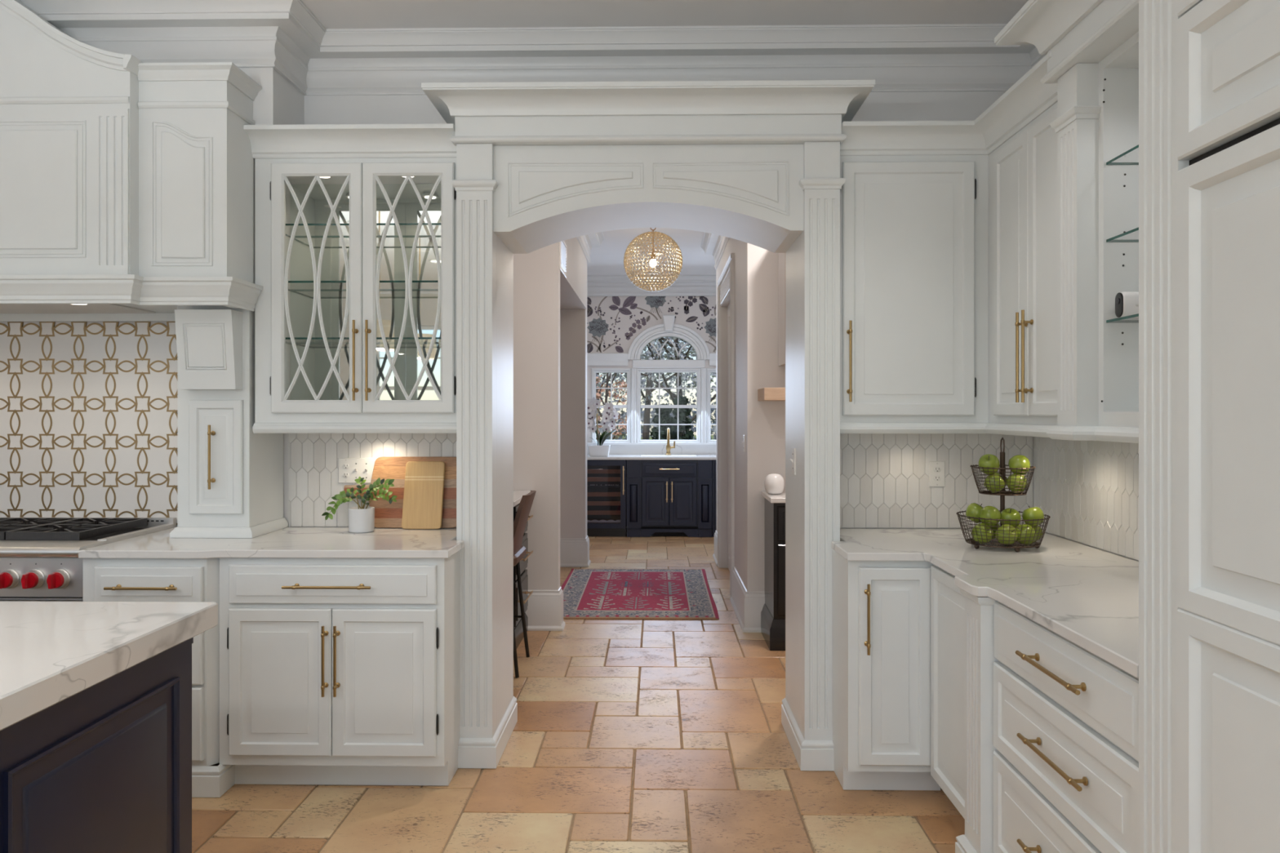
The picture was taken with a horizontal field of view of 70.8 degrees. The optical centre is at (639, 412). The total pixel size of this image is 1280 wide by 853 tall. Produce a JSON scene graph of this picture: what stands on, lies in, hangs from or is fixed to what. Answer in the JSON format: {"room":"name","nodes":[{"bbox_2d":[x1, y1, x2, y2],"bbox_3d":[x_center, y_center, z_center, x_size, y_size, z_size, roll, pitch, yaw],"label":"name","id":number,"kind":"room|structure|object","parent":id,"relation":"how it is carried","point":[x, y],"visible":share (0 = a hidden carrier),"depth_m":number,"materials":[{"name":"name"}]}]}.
{"room":"kitchen","nodes":[
{"label":"kitchen","id":0,"kind":"room"},
{"bbox_2d":[239,67,304,124],"bbox_3d":[-3.022,-1.423,3.917,3.015,0.477,0.334,0,0,1],"label":"wall","id":1,"kind":"structure","parent":0,"point":[278,102],"depth_m":3.75,"materials":[{"name":"white paint"}]},
{"bbox_2d":[19,0,1045,95],"bbox_3d":[-1.417,-1.545,2.141,6.270,0.236,3.830,0,0,1],"label":"trim","id":2,"kind":"structure","parent":1,"relation":"attached to","point":[284,36],"depth_m":3.92,"materials":[{"name":"white paint"}]},
{"bbox_2d":[0,321,1033,528],"bbox_3d":[-1.316,-0.112,4.120,6.420,3.103,0.148,0,0,1],"label":"wall","id":3,"kind":"structure","parent":0,"point":[88,410],"depth_m":4.07,"materials":[{"name":"white tile"}]},
{"bbox_2d":[0,0,262,321],"bbox_3d":[-2.371,-1.167,3.737,1.624,1.515,0.652,0,0,1],"label":"range hood","id":4,"kind":"object","parent":3,"relation":"attached to","point":[127,183],"visible":0.99,"depth_m":3.45,"materials":[{"name":"white paint"}]},
{"bbox_2d":[243,123,456,433],"bbox_3d":[-1.178,-0.538,3.841,0.860,1.249,0.418,0,0,1],"label":"upper cabinet","id":5,"kind":"object","parent":3,"relation":"attached to","point":[355,309],"visible":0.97,"depth_m":3.71,"materials":[{"name":"white paint"}]},
{"bbox_2d":[285,337,440,344],"bbox_3d":[-1.170,-0.311,3.902,0.807,0.008,0.260,0,0,1],"label":"shelf","id":6,"kind":"object","parent":5,"relation":"attached to","point":[299,340],"depth_m":3.85,"materials":[{"name":"clear glass"}]},
{"bbox_2d":[288,280,438,291],"bbox_3d":[-1.170,-0.548,3.902,0.807,0.008,0.260,0,0,1],"label":"shelf","id":7,"kind":"object","parent":5,"relation":"attached to","point":[383,287],"depth_m":4.03,"materials":[{"name":"clear glass"}]},
{"bbox_2d":[285,222,440,237],"bbox_3d":[-1.170,-0.788,3.902,0.807,0.008,0.260,0,0,1],"label":"shelf","id":8,"kind":"object","parent":5,"relation":"attached to","point":[437,233],"depth_m":4.03,"materials":[{"name":"clear glass"}]},
{"bbox_2d":[289,183,440,399],"bbox_3d":[-1.167,-0.493,4.041,0.807,1.061,0.015,0,0,1],"label":"glass door","id":9,"kind":"structure","parent":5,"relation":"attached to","point":[408,365],"depth_m":4.03,"materials":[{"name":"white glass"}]},
{"bbox_2d":[338,457,374,483],"bbox_3d":[-1.274,0.261,4.037,0.162,0.114,0.018,0,0,1],"label":"switch plate","id":10,"kind":"object","parent":3,"relation":"attached to","point":[350,469],"visible":1,"depth_m":4.04,"materials":[{"name":"white plastic"}]},
{"bbox_2d":[342,463,349,468],"bbox_3d":[-1.320,0.242,4.040,0.031,0.023,0.002,0,0,1],"label":"receptacle","id":11,"kind":"object","parent":10,"relation":"attached to","point":[344,465],"depth_m":4.04,"materials":[{"name":"white plastic"}]},
{"bbox_2d":[342,472,349,477],"bbox_3d":[-1.320,0.281,4.040,0.031,0.023,0.002,0,0,1],"label":"receptacle","id":12,"kind":"object","parent":10,"relation":"attached to","point":[344,474],"depth_m":4.04,"materials":[{"name":"white plastic"}]},
{"bbox_2d":[304,90,1006,124],"bbox_3d":[0.120,-1.218,4.025,3.265,0.417,0.005,0,0,1],"label":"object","id":13,"kind":"structure","parent":3,"relation":"attached to","point":[880,105],"depth_m":4.04,"materials":[{"name":"white paint"}]},
{"bbox_2d":[289,433,1026,528],"bbox_3d":[0.081,0.291,4.027,3.327,0.446,0.004,0,0,1],"label":"backsplash","id":14,"kind":"structure","parent":3,"relation":"attached to","point":[308,433],"depth_m":4.01,"materials":[{"name":"tile"}]},
{"bbox_2d":[840,155,988,422],"bbox_3d":[1.121,-0.526,3.813,0.610,1.188,0.391,0,0,1],"label":"upper cabinet","id":15,"kind":"object","parent":3,"relation":"attached to","point":[914,228],"visible":0.94,"depth_m":3.66,"materials":[{"name":"white paint"}]},
{"bbox_2d":[928,461,945,486],"bbox_3d":[1.319,0.274,3.994,0.070,0.114,0.010,0,0,1],"label":"wall outlet","id":16,"kind":"object","parent":3,"relation":"attached to","point":[936,468],"visible":1,"depth_m":3.99,"materials":[{"name":"white plastic"}]},
{"bbox_2d":[933,466,941,472],"bbox_3d":[1.319,0.254,3.992,0.031,0.023,0.002,0,0,1],"label":"receptacle","id":17,"kind":"object","parent":16,"relation":"attached to","point":[936,469],"depth_m":3.99,"materials":[{"name":"white plastic"}]},
{"bbox_2d":[933,475,941,480],"bbox_3d":[1.319,0.293,3.992,0.031,0.023,0.002,0,0,1],"label":"receptacle","id":18,"kind":"object","parent":16,"relation":"attached to","point":[935,477],"depth_m":3.99,"materials":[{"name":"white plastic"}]},
{"bbox_2d":[560,309,586,538],"bbox_3d":[-1.377,-0.112,8.536,1.738,3.103,0.220,0,0,1],"label":"wall","id":19,"kind":"structure","parent":0,"point":[573,322],"depth_m":8.41,"materials":[{"name":"white paint"}]},
{"bbox_2d":[560,535,591,567],"bbox_3d":[-1.310,1.309,8.518,1.672,0.262,0.254,0,0,1],"label":"baseboard","id":20,"kind":"structure","parent":19,"relation":"attached to","point":[574,553],"depth_m":8.39,"materials":[{"name":"white paint"}]},
{"bbox_2d":[560,237,586,309],"bbox_3d":[-0.694,-1.314,7.256,0.350,0.698,2.315,0,0,1],"label":"wall","id":21,"kind":"structure","parent":0,"point":[573,289],"depth_m":7.43,"materials":[{"name":"white paint"}]},
{"bbox_2d":[559,240,566,278],"bbox_3d":[-0.531,-1.079,6.231,0.012,0.237,0.400,0,0,1],"label":"air vent","id":22,"kind":"object","parent":21,"relation":"in","point":[562,246],"visible":0.93,"depth_m":6.20,"materials":[{"name":"white plastic"}]},
{"bbox_2d":[576,231,604,263],"bbox_3d":[-0.441,-1.545,7.297,0.155,0.236,2.665,0,0,1],"label":"trim","id":23,"kind":"structure","parent":21,"relation":"attached to","point":[588,242],"depth_m":8.22,"materials":[{"name":"white paint"}]},
{"bbox_2d":[191,529,964,852],"bbox_3d":[-1.446,1.490,3.780,6.901,0.100,15.108,0,0,1],"label":"floor","id":24,"kind":"structure","parent":0,"point":[628,735],"depth_m":3.46,"materials":[{"name":"stone"}]},
{"bbox_2d":[0,517,176,601],"bbox_3d":[-2.703,0.906,3.708,1.215,0.868,0.718,0,0,1],"label":"gas range","id":25,"kind":"object","parent":24,"relation":"on","point":[40,561],"visible":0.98,"depth_m":3.41,"materials":[{"name":"silver metal"}]},
{"bbox_2d":[0,637,193,852],"bbox_3d":[-2.188,1.010,0.865,1.994,0.859,3.051,0,0,1],"label":"kitchen island","id":26,"kind":"object","parent":24,"relation":"on","point":[106,767],"visible":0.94,"depth_m":1.99,"materials":[{"name":"blue paint"}]},
{"bbox_2d":[0,601,217,730],"bbox_3d":[-2.229,0.547,0.856,2.112,0.063,3.231,0,0,1],"label":"island countertop","id":27,"kind":"structure","parent":26,"relation":"on","point":[51,652],"depth_m":2.07,"materials":[{"name":"white stone"}]},
{"bbox_2d":[83,557,235,797],"bbox_3d":[-1.829,0.993,3.675,0.527,0.892,0.717,0,0,1],"label":"base cabinet","id":28,"kind":"object","parent":24,"relation":"on","point":[104,580],"visible":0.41,"depth_m":3.37,"materials":[{"name":"white paint"}]},
{"bbox_2d":[219,550,460,786],"bbox_3d":[-1.159,0.993,3.676,0.855,0.892,0.692,0,0,1],"label":"base cabinet","id":29,"kind":"object","parent":24,"relation":"on","point":[333,671],"visible":0.99,"depth_m":3.38,"materials":[{"name":"white paint"}]},
{"bbox_2d":[78,527,464,559],"bbox_3d":[-1.400,0.531,3.699,1.384,0.030,0.696,0,0,1],"label":"countertop","id":30,"kind":"structure","parent":29,"relation":"on","point":[287,542],"depth_m":3.48,"materials":[{"name":"white stone"}]},
{"bbox_2d":[169,305,288,537],"bbox_3d":[-1.758,0.035,3.833,0.341,0.960,0.437,0,0,1],"label":"cabinet","id":31,"kind":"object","parent":30,"relation":"on","point":[230,476],"depth_m":3.70,"materials":[{"name":"white paint"}]},
{"bbox_2d":[321,476,397,533],"bbox_3d":[-1.205,0.397,3.888,0.313,0.237,0.137,0,0,1],"label":"potted plant","id":32,"kind":"object","parent":30,"relation":"on","point":[361,519],"visible":1,"depth_m":3.86,"materials":[{"name":"green plant"}]},
{"bbox_2d":[343,457,456,528],"bbox_3d":[-1.064,0.356,4.019,0.516,0.316,0.047,0,0,1],"label":"cutting board","id":33,"kind":"object","parent":30,"relation":"on","point":[387,515],"visible":0.59,"depth_m":4.01,"materials":[{"name":"brown wood"}]},
{"bbox_2d":[401,461,444,528],"bbox_3d":[-0.957,0.365,3.977,0.185,0.297,0.044,0,0,1],"label":"cutting board","id":34,"kind":"object","parent":30,"relation":"on","point":[424,486],"visible":1,"depth_m":3.97,"materials":[{"name":"brown wood"}]},
{"bbox_2d":[513,502,533,648],"bbox_3d":[-1.178,0.993,5.148,0.939,0.892,1.652,0,0,1],"label":"base cabinet","id":35,"kind":"object","parent":24,"relation":"on","point":[518,629],"visible":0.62,"depth_m":5.65,"materials":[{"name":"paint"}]},
{"bbox_2d":[513,490,530,506],"bbox_3d":[-1.190,0.531,5.123,0.925,0.030,1.701,0,0,1],"label":"countertop","id":36,"kind":"structure","parent":35,"relation":"on","point":[517,495],"depth_m":5.62,"materials":[{"name":"white stone"}]},
{"bbox_2d":[513,490,536,677],"bbox_3d":[-0.846,0.948,5.096,0.484,0.985,0.431,0,0,1],"label":"counter stool","id":37,"kind":"object","parent":24,"relation":"on","point":[526,503],"visible":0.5,"depth_m":5.03,"materials":[{"name":"brown leather"}]},
{"bbox_2d":[586,459,626,536],"bbox_3d":[-0.475,0.996,10.684,0.634,0.887,0.653,0,0,1],"label":"wine fridge","id":38,"kind":"object","parent":24,"relation":"on","point":[606,481],"visible":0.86,"depth_m":10.47,"materials":[{"name":"black paint"}]},
{"bbox_2d":[561,568,719,620],"bbox_3d":[-0.038,1.436,7.254,1.224,0.007,2.023,0,0,1],"label":"rug","id":39,"kind":"object","parent":24,"relation":"on","point":[668,594],"visible":0.93,"depth_m":7.04,"materials":[{"name":"red fabric"}]},
{"bbox_2d":[421,80,875,770],"bbox_3d":[0.034,0.071,3.855,1.778,2.736,0.660,0,0,1],"label":"surround","id":40,"kind":"object","parent":24,"relation":"on","point":[540,165],"visible":0.92,"depth_m":3.66,"materials":[{"name":"white paint"}]},
{"bbox_2d":[790,448,795,475],"bbox_3d":[0.661,0.211,3.905,0.018,0.114,0.070,0,0,1],"label":"light switch","id":41,"kind":"object","parent":40,"relation":"attached to","point":[793,450],"visible":1,"depth_m":3.88,"materials":[{"name":"white plastic"}]},
{"bbox_2d":[626,459,712,537],"bbox_3d":[0.344,0.994,10.681,0.998,0.891,0.689,0,0,1],"label":"base cabinet","id":42,"kind":"object","parent":24,"relation":"on","point":[665,497],"visible":1,"depth_m":10.39,"materials":[{"name":"blue paint"}]},
{"bbox_2d":[711,459,715,537],"bbox_3d":[1.258,0.994,10.688,0.830,0.891,0.642,0,0,1],"label":"base cabinet","id":43,"kind":"object","parent":24,"relation":"on","point":[713,461],"visible":0.12,"depth_m":10.40,"materials":[{"name":"blue paint"}]},
{"bbox_2d":[586,454,715,459],"bbox_3d":[-0.207,0.531,10.713,3.760,0.031,0.654,0,0,1],"label":"countertop","id":44,"kind":"structure","parent":43,"relation":"on","point":[610,456],"depth_m":10.39,"materials":[{"name":"white stone"}]},
{"bbox_2d":[586,396,618,456],"bbox_3d":[-0.457,0.166,10.670,0.414,0.699,0.249,0,0,1],"label":"potted orchid","id":45,"kind":"object","parent":44,"relation":"on","point":[610,413],"visible":0.98,"depth_m":10.61,"materials":[{"name":"white plant"}]},
{"bbox_2d":[640,455,696,456],"bbox_3d":[0.338,0.514,10.646,0.660,0.004,0.300,0,0,1],"label":"undermount sink","id":46,"kind":"object","parent":44,"relation":"in","point":[641,455],"visible":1,"depth_m":10.66,"materials":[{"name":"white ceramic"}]},
{"bbox_2d":[665,427,675,455],"bbox_3d":[0.339,0.350,10.801,0.111,0.331,0.184,0,0,26],"label":"faucet","id":47,"kind":"object","parent":44,"relation":"on","point":[668,446],"visible":1,"depth_m":10.83,"materials":[{"name":"gold metal"}]},
{"bbox_2d":[760,490,785,650],"bbox_3d":[1.295,0.978,5.648,1.014,0.923,0.524,0,0,1],"label":"sideboard","id":48,"kind":"object","parent":24,"relation":"on","point":[773,612],"visible":0.08,"depth_m":5.46,"materials":[{"name":"paint"}]},
{"bbox_2d":[764,473,784,494],"bbox_3d":[0.849,0.451,5.686,0.126,0.128,0.126,0,0,1],"label":"jar","id":49,"kind":"object","parent":48,"relation":"on","point":[774,483],"visible":1,"depth_m":5.64,"materials":[{"name":"white ceramic"}]},
{"bbox_2d":[831,548,940,790],"bbox_3d":[0.962,0.993,3.633,0.372,0.892,0.736,0,0,1],"label":"base cabinet","id":50,"kind":"object","parent":24,"relation":"on","point":[881,610],"visible":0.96,"depth_m":3.31,"materials":[{"name":"white paint"}]},
{"bbox_2d":[930,564,964,819],"bbox_3d":[1.398,0.993,3.402,0.663,0.892,1.183,0,0,1],"label":"base cabinet","id":51,"kind":"object","parent":24,"relation":"on","point":[947,602],"visible":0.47,"depth_m":3.12,"materials":[{"name":"white paint"}]},
{"bbox_2d":[831,528,1138,678],"bbox_3d":[1.239,0.531,2.919,0.968,0.030,2.158,0,0,1],"label":"countertop","id":52,"kind":"structure","parent":51,"relation":"on","point":[1087,596],"depth_m":2.81,"materials":[{"name":"white stone"}]},
{"bbox_2d":[956,437,1050,551],"bbox_3d":[1.388,0.305,3.446,0.334,0.421,0.333,0,0,1],"label":"fruit basket","id":53,"kind":"object","parent":52,"relation":"on","point":[1003,492],"visible":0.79,"depth_m":3.37,"materials":[{"name":"brown metal"}]},
{"bbox_2d":[965,502,982,523],"bbox_3d":[1.300,0.389,3.479,0.078,0.079,0.075,0,0,15],"label":"apple","id":54,"kind":"object","parent":53,"relation":"in","point":[973,509],"visible":0.71,"depth_m":3.46,"materials":[{"name":"green plant"}]},
{"bbox_2d":[971,523,993,543],"bbox_3d":[1.292,0.456,3.397,0.075,0.079,0.078,0,0,-29],"label":"apple","id":55,"kind":"object","parent":53,"relation":"in","point":[989,534],"visible":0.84,"depth_m":3.37,"materials":[{"name":"green plant"}]},
{"bbox_2d":[979,506,1000,526],"bbox_3d":[1.323,0.392,3.401,0.079,0.079,0.075,0,0,-42],"label":"apple","id":56,"kind":"object","parent":55,"relation":"on","point":[988,512],"visible":0.83,"depth_m":3.38,"materials":[{"name":"green plant"}]},
{"bbox_2d":[981,522,999,538],"bbox_3d":[1.371,0.456,3.521,0.077,0.077,0.076,0,0,-43],"label":"apple","id":57,"kind":"object","parent":53,"relation":"in","point":[994,527],"visible":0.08,"depth_m":3.49,"materials":[{"name":"green plant"}]},
{"bbox_2d":[983,473,1004,493],"bbox_3d":[1.344,0.268,3.413,0.074,0.075,0.071,0,0,7],"label":"apple","id":58,"kind":"object","parent":53,"relation":"in","point":[992,479],"visible":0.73,"depth_m":3.39,"materials":[{"name":"green plant"}]},
{"bbox_2d":[977,453,999,474],"bbox_3d":[1.324,0.198,3.416,0.076,0.079,0.078,0,0,27],"label":"apple","id":59,"kind":"object","parent":58,"relation":"on","point":[989,460],"visible":0.93,"depth_m":3.39,"materials":[{"name":"green plant"}]},
{"bbox_2d":[995,524,1017,545],"bbox_3d":[1.368,0.456,3.360,0.075,0.079,0.078,0,0,-30],"label":"apple","id":60,"kind":"object","parent":53,"relation":"in","point":[1011,527],"visible":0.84,"depth_m":3.33,"materials":[{"name":"green plant"}]},
{"bbox_2d":[1000,508,1020,528],"bbox_3d":[1.398,0.400,3.401,0.074,0.077,0.075,0,0,27],"label":"apple","id":61,"kind":"object","parent":53,"relation":"in","point":[1007,513],"visible":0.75,"depth_m":3.38,"materials":[{"name":"green plant"}]},
{"bbox_2d":[1006,473,1026,493],"bbox_3d":[1.429,0.269,3.414,0.071,0.075,0.075,0,0,20],"label":"apple","id":62,"kind":"object","parent":53,"relation":"in","point":[1009,477],"visible":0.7,"depth_m":3.39,"materials":[{"name":"green plant"}]},
{"bbox_2d":[1008,454,1030,475],"bbox_3d":[1.440,0.200,3.418,0.075,0.079,0.079,0,0,0],"label":"apple","id":63,"kind":"object","parent":62,"relation":"on","point":[1019,461],"visible":0.88,"depth_m":3.39,"materials":[{"name":"green plant"}]},
{"bbox_2d":[1016,524,1035,545],"bbox_3d":[1.442,0.457,3.368,0.079,0.079,0.075,0,0,-16],"label":"apple","id":64,"kind":"object","parent":53,"relation":"in","point":[1024,526],"visible":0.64,"depth_m":3.34,"materials":[{"name":"green plant"}]},
{"bbox_2d":[1032,524,1042,541],"bbox_3d":[1.493,0.457,3.432,0.078,0.079,0.076,0,0,-21],"label":"apple","id":65,"kind":"object","parent":53,"relation":"in","point":[1038,527],"visible":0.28,"depth_m":3.40,"materials":[{"name":"green plant"}]},
{"bbox_2d":[1022,506,1044,526],"bbox_3d":[1.484,0.392,3.397,0.077,0.077,0.076,0,0,-7],"label":"apple","id":66,"kind":"object","parent":65,"relation":"on","point":[1034,513],"visible":0.9,"depth_m":3.37,"materials":[{"name":"green plant"}]},
{"bbox_2d":[955,588,1138,852],"bbox_3d":[1.348,0.993,2.335,0.726,0.892,0.994,0,0,1],"label":"base cabinet","id":67,"kind":"object","parent":24,"relation":"on","point":[1051,725],"visible":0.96,"depth_m":2.33,"materials":[{"name":"white paint"}]},
{"bbox_2d":[1138,0,1279,852],"bbox_3d":[1.353,0.179,1.264,0.698,2.519,1.136,0,0,1],"label":"refrigerator","id":68,"kind":"object","parent":24,"relation":"on","point":[1209,70],"visible":1,"depth_m":1.63,"materials":[{"name":"white paint"}]},
{"bbox_2d":[513,242,785,613],"bbox_3d":[0.093,-0.112,6.009,3.670,3.103,0.150,0,0,1],"label":"wall","id":69,"kind":"structure","parent":0,"point":[536,273],"depth_m":5.97,"materials":[{"name":"white paint"}]},
{"bbox_2d":[525,586,564,631],"bbox_3d":[-0.632,1.309,6.015,0.249,0.262,0.164,0,0,1],"label":"baseboard","id":70,"kind":"structure","parent":69,"relation":"attached to","point":[544,611],"depth_m":5.95,"materials":[{"name":"white paint"}]},
{"bbox_2d":[757,387,785,400],"bbox_3d":[1.288,-0.114,5.737,1.032,0.078,0.348,0,0,1],"label":"floating shelf","id":71,"kind":"object","parent":69,"relation":"attached to","point":[764,393],"visible":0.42,"depth_m":5.57,"materials":[{"name":"brown wood"}]},
{"bbox_2d":[778,253,785,365],"bbox_3d":[1.355,-0.743,5.742,0.897,0.875,0.336,0,0,1],"label":"upper cabinet","id":72,"kind":"object","parent":69,"relation":"attached to","point":[781,255],"visible":0.14,"depth_m":5.76,"materials":[{"name":"white paint"}]},
{"bbox_2d":[586,296,715,528],"bbox_3d":[-0.199,-0.112,11.124,4.000,3.103,0.143,0,0,1],"label":"wall","id":73,"kind":"structure","parent":0,"point":[613,322],"depth_m":11.05,"materials":[{"name":"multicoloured paper"}]},
{"bbox_2d":[586,315,715,444],"bbox_3d":[0.107,-0.397,11.052,3.166,1.584,0.175,0,0,1],"label":"window","id":74,"kind":"structure","parent":73,"relation":"in","point":[668,329],"depth_m":11.02,"materials":[{"name":"white paint"}]},
{"bbox_2d":[586,275,715,296],"bbox_3d":[-0.219,-1.545,10.031,3.800,0.236,2.050,0,0,1],"label":"trim","id":75,"kind":"structure","parent":73,"relation":"attached to","point":[597,285],"depth_m":11.02,"materials":[{"name":"white paint"}]},
{"bbox_2d":[586,444,715,454],"bbox_3d":[-0.201,0.456,11.047,3.760,0.120,0.014,0,0,1],"label":"trim","id":76,"kind":"structure","parent":73,"relation":"attached to","point":[614,449],"depth_m":11.03,"materials":[{"name":"white stone"}]},
{"bbox_2d":[586,296,715,352],"bbox_3d":[0.133,-1.085,11.047,4.505,0.706,0.001,0,0,1],"label":"print","id":77,"kind":"object","parent":73,"relation":"attached to","point":[613,322],"depth_m":11.05},
{"bbox_2d":[302,0,1028,275],"bbox_3d":[-1.370,-1.713,3.875,6.520,0.100,14.700,0,0,1],"label":"ceiling","id":78,"kind":"structure","parent":0,"point":[607,259],"depth_m":3.77,"materials":[{"name":"paint"}]},
{"bbox_2d":[623,227,682,291],"bbox_3d":[0.115,-1.358,7.849,0.525,0.609,0.523,0,0,1],"label":"globe pendant","id":79,"kind":"object","parent":78,"relation":"hanging from","point":[653,264],"visible":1,"depth_m":7.74,"materials":[{"name":"gold metal"}]},
{"bbox_2d":[715,237,745,586],"bbox_3d":[0.806,-0.112,7.534,0.140,3.103,2.945,0,0,1],"label":"wall","id":80,"kind":"structure","parent":0,"point":[733,246],"depth_m":6.78,"materials":[{"name":"white paint"}]},
{"bbox_2d":[700,232,729,270],"bbox_3d":[0.657,-1.545,7.467,0.155,0.236,3.085,0,0,1],"label":"trim","id":81,"kind":"structure","parent":80,"relation":"attached to","point":[715,245],"depth_m":8.41,"materials":[{"name":"white paint"}]},
{"bbox_2d":[712,530,717,565],"bbox_3d":[0.741,1.309,8.723,0.034,0.262,0.570,0,0,1],"label":"baseboard","id":82,"kind":"structure","parent":80,"relation":"attached to","point":[715,554],"depth_m":8.75,"materials":[{"name":"white paint"}]},
{"bbox_2d":[720,267,729,305],"bbox_3d":[0.731,-1.081,7.673,0.012,0.178,1.310,0,0,1],"label":"air vent","id":83,"kind":"object","parent":80,"relation":"in","point":[725,286],"visible":0.64,"depth_m":7.72,"materials":[{"name":"white plastic"}]},
{"bbox_2d":[716,253,734,596],"bbox_3d":[0.774,0.107,7.672,0.130,2.665,1.530,0,0,1],"label":"door","id":84,"kind":"structure","parent":80,"relation":"in","point":[730,264],"depth_m":6.99,"materials":[{"name":"white paint"}]},
{"bbox_2d":[742,435,745,452],"bbox_3d":[0.701,0.210,6.108,0.018,0.114,0.070,0,0,1],"label":"light switch","id":85,"kind":"object","parent":80,"relation":"attached to","point":[744,442],"visible":1,"depth_m":6.09,"materials":[{"name":"white plastic"}]},
{"bbox_2d":[729,565,764,632],"bbox_3d":[0.759,1.309,6.398,0.154,0.262,1.019,0,0,1],"label":"baseboard","id":86,"kind":"structure","parent":80,"relation":"attached to","point":[747,606],"depth_m":5.91,"materials":[{"name":"white paint"}]},
{"bbox_2d":[1033,436,1138,561],"bbox_3d":[1.752,-0.112,0.283,0.148,3.103,7.429,0,0,1],"label":"wall","id":87,"kind":"structure","parent":0,"point":[1088,490],"depth_m":3.47,"materials":[{"name":"white tile"}]},
{"bbox_2d":[840,51,1057,437],"bbox_3d":[1.276,-0.538,3.449,0.932,1.249,1.100,0,0,1],"label":"upper cabinet","id":88,"kind":"object","parent":87,"relation":"attached to","point":[1019,140],"visible":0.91,"depth_m":3.34,"materials":[{"name":"white paint"}]},
{"bbox_2d":[994,0,1138,443],"bbox_3d":[1.457,-0.592,2.442,0.532,1.356,1.216,0,0,1],"label":"upper cabinet","id":89,"kind":"object","parent":87,"relation":"attached to","point":[1093,45],"visible":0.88,"depth_m":2.74,"materials":[{"name":"white paint"}]},
{"bbox_2d":[1115,291,1138,317],"bbox_3d":[1.475,-0.321,2.686,0.098,0.080,0.048,0,0,1],"label":"security camera","id":90,"kind":"object","parent":89,"relation":"on","point":[1126,303],"visible":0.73,"depth_m":2.67,"materials":[{"name":"white plastic"}]},
{"label":"outside","id":91,"kind":"structure","parent":0,"visible":0},
{"bbox_2d":[609,435,715,439],"bbox_3d":[0.779,1.990,43.143,60.000,0.200,63.700,0,0,1],"label":"lawn","id":92,"kind":"structure","parent":91,"point":[694,436],"depth_m":68.93,"materials":[{"name":"green plant"}]},
{"bbox_2d":[595,358,640,439],"bbox_3d":[-0.667,-0.011,17.029,1.389,3.805,1.071,0,0,1],"label":"autumn tree","id":93,"kind":"object","parent":92,"relation":"on","point":[607,391],"visible":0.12,"depth_m":17.02,"materials":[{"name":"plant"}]},
{"bbox_2d":[595,340,696,439],"bbox_3d":[-1.639,-3.282,33.438,9.667,10.343,8.848,0,0,1],"label":"bare tree","id":94,"kind":"object","parent":92,"relation":"on","point":[660,376],"visible":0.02,"depth_m":33.57,"materials":[{"name":"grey plant"}]},
{"bbox_2d":[595,337,715,435],"bbox_3d":[1.037,-2.433,21.927,7.129,8.656,6.597,0,0,1],"label":"bare tree","id":95,"kind":"object","parent":92,"relation":"on","point":[671,357],"visible":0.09,"depth_m":21.56,"materials":[{"name":"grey plant"}]},
{"bbox_2d":[595,337,715,439],"bbox_3d":[0.193,-2.967,27.109,7.896,9.728,8.011,0,0,1],"label":"bare tree","id":96,"kind":"object","parent":92,"relation":"on","point":[646,433],"visible":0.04,"depth_m":26.92,"materials":[{"name":"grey plant"}]},
{"bbox_2d":[595,401,715,439],"bbox_3d":[3.026,0.775,33.925,13.824,2.379,13.881,0,0,1],"label":"hedge","id":97,"kind":"object","parent":92,"relation":"on","point":[713,429],"visible":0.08,"depth_m":31.84,"materials":[{"name":"green plant"}]},
{"bbox_2d":[596,338,715,439],"bbox_3d":[2.451,-3.020,30.178,9.317,9.820,8.683,0,0,1],"label":"bare tree","id":98,"kind":"object","parent":92,"relation":"on","point":[692,349],"visible":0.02,"depth_m":30.29,"materials":[{"name":"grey plant"}]},
{"bbox_2d":[649,403,679,439],"bbox_3d":[0.483,0.918,17.512,1.091,2.215,1.111,0,0,1],"label":"bush","id":99,"kind":"object","parent":92,"relation":"on","point":[664,417],"visible":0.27,"depth_m":17.39,"materials":[{"name":"green plant"}]},
{"bbox_2d":[671,395,693,439],"bbox_3d":[0.878,0.802,19.493,1.056,2.377,1.064,0,0,1],"label":"bush","id":100,"kind":"object","parent":92,"relation":"on","point":[683,413],"visible":0.3,"depth_m":19.37,"materials":[{"name":"green plant"}]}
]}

